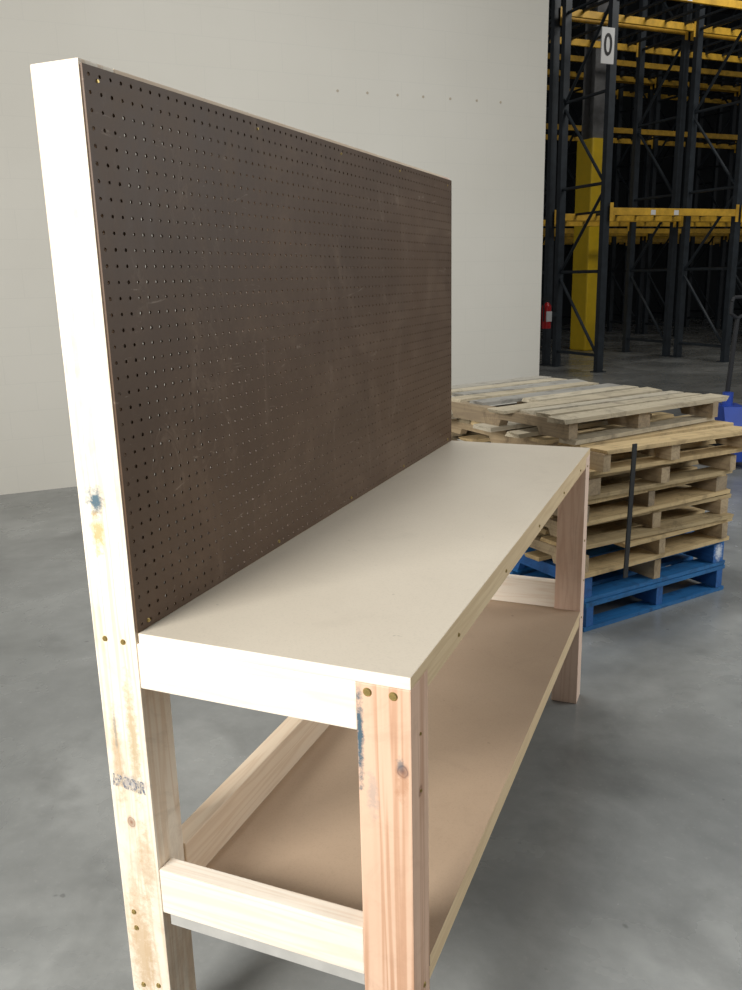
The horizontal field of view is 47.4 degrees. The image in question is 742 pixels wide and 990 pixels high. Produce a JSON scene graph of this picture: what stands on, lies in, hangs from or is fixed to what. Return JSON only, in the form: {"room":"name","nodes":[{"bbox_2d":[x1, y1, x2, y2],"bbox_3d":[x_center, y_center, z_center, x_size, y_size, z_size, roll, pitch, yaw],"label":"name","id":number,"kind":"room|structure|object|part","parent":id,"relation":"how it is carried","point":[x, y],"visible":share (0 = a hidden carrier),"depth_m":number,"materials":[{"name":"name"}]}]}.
{"room":"warehouse","nodes":[
{"label":"warehouse","id":0,"kind":"room"},
{"bbox_2d":[0,0,548,494],"bbox_3d":[-2.872,-2.935,5.592,9.500,6.000,0.300,-8,16,-23],"label":"wall","id":1,"kind":"structure","parent":0,"point":[285,62],"depth_m":6.51,"materials":[{"name":"white paint"}]},
{"bbox_2d":[336,89,501,103],"bbox_3d":[0.419,-3.238,6.871,1.509,0.020,0.007,-8,16,-23],"label":"holes","id":2,"kind":"object","parent":1,"relation":"attached to","point":[337,90],"depth_m":6.87,"materials":[{"name":"black"}]},
{"bbox_2d":[0,314,741,989],"bbox_3d":[11.306,-1.215,10.058,65.000,0.200,65.000,5,16,22],"label":"floor","id":3,"kind":"structure","parent":0,"point":[611,859],"depth_m":2.49,"materials":[{"name":"concrete"}]},
{"bbox_2d":[30,58,589,989],"bbox_3d":[0.130,0.046,2.157,0.586,1.800,1.799,5,16,22],"label":"workbench","id":4,"kind":"object","parent":3,"relation":"on","point":[369,599],"visible":1,"depth_m":1.61,"materials":[{"name":"brown wood"}]},
{"bbox_3d":[-0.425,0.233,1.484,0.089,1.800,0.080,5,16,22],"label":"post","id":5,"kind":"part","parent":4,"relation":"part of","materials":[{"name":"brown wood"}]},
{"bbox_3d":[-0.062,0.523,2.368,0.042,0.111,1.637,5,16,22],"label":"shelf rail","id":6,"kind":"part","parent":4,"relation":"part of","materials":[{"name":"brown wood"}]},
{"bbox_3d":[-0.192,0.740,1.498,0.405,0.092,0.037,5,16,22],"label":"shelf rail","id":7,"kind":"part","parent":4,"relation":"part of","materials":[{"name":"brown wood"}]},
{"bbox_3d":[-0.119,-0.824,2.032,0.089,0.041,1.637,5,16,22],"label":"rail","id":8,"kind":"part","parent":4,"relation":"part of","materials":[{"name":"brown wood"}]},
{"bbox_3d":[-0.075,0.061,2.249,0.038,0.089,1.637,5,16,22],"label":"rail","id":9,"kind":"part","parent":4,"relation":"part of","materials":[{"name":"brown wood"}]},
{"bbox_3d":[0.178,0.594,2.264,0.491,0.022,1.753,5,16,22],"label":"shelf panel","id":10,"kind":"part","parent":4,"relation":"part of","materials":[{"name":"brown wood"}]},
{"bbox_3d":[0.043,0.709,1.412,0.089,0.892,0.080,5,16,22],"label":"leg","id":11,"kind":"part","parent":4,"relation":"part of","materials":[{"name":"brown wood"}]},
{"bbox_3d":[0.394,0.632,2.203,0.036,0.038,1.637,5,16,22],"label":"shelf rail","id":12,"kind":"part","parent":4,"relation":"part of","materials":[{"name":"brown wood"}]},
{"bbox_3d":[0.460,0.330,3.035,0.405,0.092,0.037,5,16,22],"label":"shelf rail","id":13,"kind":"part","parent":4,"relation":"part of","materials":[{"name":"brown wood"}]},
{"bbox_3d":[0.694,0.299,2.947,0.089,0.892,0.080,5,16,22],"label":"leg","id":14,"kind":"part","parent":4,"relation":"part of","materials":[{"name":"brown wood"}]},
{"bbox_2d":[570,0,608,350],"bbox_3d":[4.181,-7.256,15.728,0.440,9.000,0.480,-8,16,-23],"label":"column","id":15,"kind":"structure","parent":3,"relation":"on","point":[585,253],"depth_m":15.98,"materials":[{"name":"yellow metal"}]},
{"bbox_2d":[510,553,724,631],"bbox_3d":[0.987,0.336,4.315,0.912,0.126,1.209,-10,17,-29],"label":"pallet","id":16,"kind":"object","parent":3,"relation":"on","point":[652,596],"visible":0.14,"depth_m":3.87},
{"bbox_2d":[512,531,724,602],"bbox_3d":[0.985,0.209,4.290,0.917,0.126,1.206,-10,17,-29],"label":"pallet","id":17,"kind":"object","parent":16,"relation":"on","point":[650,572],"visible":0.17,"depth_m":3.84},
{"bbox_2d":[524,506,731,577],"bbox_3d":[0.966,0.104,4.216,0.987,0.111,1.214,-10,17,-29],"label":"pallet","id":18,"kind":"object","parent":17,"relation":"on","point":[649,548],"visible":0.16,"depth_m":3.77,"materials":[{"name":"brown wood"}]},
{"bbox_2d":[540,484,733,549],"bbox_3d":[0.989,-0.012,4.223,1.000,0.105,1.239,-9,16,-27],"label":"pallet","id":19,"kind":"object","parent":18,"relation":"on","point":[651,522],"visible":0.12,"depth_m":3.76,"materials":[{"name":"brown wood"}]},
{"bbox_2d":[553,466,729,525],"bbox_3d":[0.937,-0.107,4.170,1.021,0.104,1.221,-10,17,-30],"label":"pallet","id":20,"kind":"object","parent":19,"relation":"on","point":[646,500],"visible":0.1,"depth_m":3.74,"materials":[{"name":"brown wood"}]},
{"bbox_2d":[451,427,736,499],"bbox_3d":[0.984,-0.213,4.144,0.993,0.105,1.213,-9,16,-28],"label":"pallet","id":21,"kind":"object","parent":20,"relation":"on","point":[659,475],"visible":0.09,"depth_m":3.71,"materials":[{"name":"brown wood"}]},
{"bbox_2d":[451,412,741,475],"bbox_3d":[1.037,-0.311,4.084,1.018,0.109,1.228,-9,16,-26],"label":"pallet","id":22,"kind":"object","parent":21,"relation":"on","point":[663,446],"visible":0.38,"depth_m":3.68,"materials":[{"name":"brown wood"}]},
{"bbox_2d":[451,376,728,444],"bbox_3d":[0.892,-0.450,4.184,1.089,0.111,1.231,-10,17,-31],"label":"pallet","id":23,"kind":"object","parent":22,"relation":"on","point":[558,407],"visible":0.86,"depth_m":3.88,"materials":[{"name":"brown wood"}]},
{"bbox_2d":[623,443,636,577],"bbox_3d":[1.040,0.069,3.394,0.022,0.560,0.010,-9,18,-28],"label":"strap","id":24,"kind":"object","parent":22,"relation":"hanging from","point":[634,446],"visible":1,"depth_m":3.39,"materials":[{"name":"black plastic"}]},
{"bbox_2d":[539,0,741,365],"bbox_3d":[7.371,-6.811,15.716,10.580,8.000,1.230,-8,16,-23],"label":"rack","id":25,"kind":"object","parent":3,"relation":"on","point":[684,52],"visible":0.48,"depth_m":14.54,"materials":[{"name":"metal"}]},
{"bbox_2d":[540,0,741,338],"bbox_3d":[7.480,-8.150,20.913,13.180,8.000,1.230,-8,16,-23],"label":"rack","id":26,"kind":"object","parent":3,"relation":"on","point":[648,95],"visible":0.3,"depth_m":20.86,"materials":[{"name":"metal"}]},
{"bbox_2d":[543,0,741,335],"bbox_3d":[8.013,-7.867,19.761,13.180,8.000,1.230,-8,16,-23],"label":"rack","id":27,"kind":"object","parent":3,"relation":"on","point":[659,66],"visible":0.37,"depth_m":19.26,"materials":[{"name":"metal"}]},
{"bbox_2d":[543,29,741,323],"bbox_3d":[5.927,-8.870,23.855,13.630,8.000,1.230,-8,16,-23],"label":"rack","id":28,"kind":"object","parent":3,"relation":"on","point":[719,117],"visible":0.11,"depth_m":24.68,"materials":[{"name":"metal"}]},
{"bbox_2d":[549,0,741,372],"bbox_3d":[7.924,-6.517,14.520,10.580,8.000,1.230,-8,16,-23],"label":"rack","id":29,"kind":"object","parent":3,"relation":"on","point":[607,213],"visible":1,"depth_m":13.25,"materials":[{"name":"metal"}]},
{"bbox_2d":[541,297,557,328],"bbox_3d":[2.862,-2.930,13.584,0.302,0.490,0.154,-8,16,-23],"label":"fire extinguisher","id":30,"kind":"object","parent":29,"relation":"attached to","point":[547,314],"visible":1,"depth_m":13.51,"materials":[{"name":"red paint"}]},
{"bbox_3d":[2.818,-2.886,13.576,0.150,0.410,0.150,-8,16,-23],"label":"tank","id":31,"kind":"part","parent":30,"relation":"part of","materials":[{"name":"red metal"}]},
{"bbox_3d":[2.847,-2.856,13.518,0.100,0.160,0.019,-8,16,-23],"label":"label plate","id":32,"kind":"part","parent":30,"relation":"part of","materials":[{"name":"white paper"}]},
{"bbox_2d":[600,27,614,64],"bbox_3d":[3.276,-6.220,11.700,0.220,0.460,0.026,-8,16,-23],"label":"aisle sign","id":33,"kind":"object","parent":29,"relation":"attached to","point":[607,33],"visible":1,"depth_m":11.69,"materials":[{"name":"white plastic"}]},
{"bbox_2d":[709,295,741,461],"bbox_3d":[3.353,-0.884,6.502,1.420,1.293,0.540,0,14,5],"label":"jack","id":34,"kind":"object","parent":3,"relation":"on","point":[728,411],"visible":0.52,"depth_m":6.48,"materials":[{"name":"metal"}]},
{"bbox_3d":[2.794,-1.131,6.511,0.226,0.794,0.091,-9,16,-27],"label":"handle","id":35,"kind":"part","parent":34,"relation":"part of","materials":[{"name":"black metal"}]},
{"bbox_2d":[540,0,741,324],"bbox_3d":[7.939,-9.903,25.678,32.000,9.000,0.304,-8,16,-23],"label":"wall","id":36,"kind":"structure","parent":0,"point":[667,107],"depth_m":25.97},
{"bbox_2d":[628,0,738,14],"bbox_3d":[10.396,-12.994,18.998,32.000,0.200,12.800,-8,16,-23],"label":"ceiling","id":37,"kind":"structure","parent":0,"point":[669,2],"depth_m":25.01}
]}

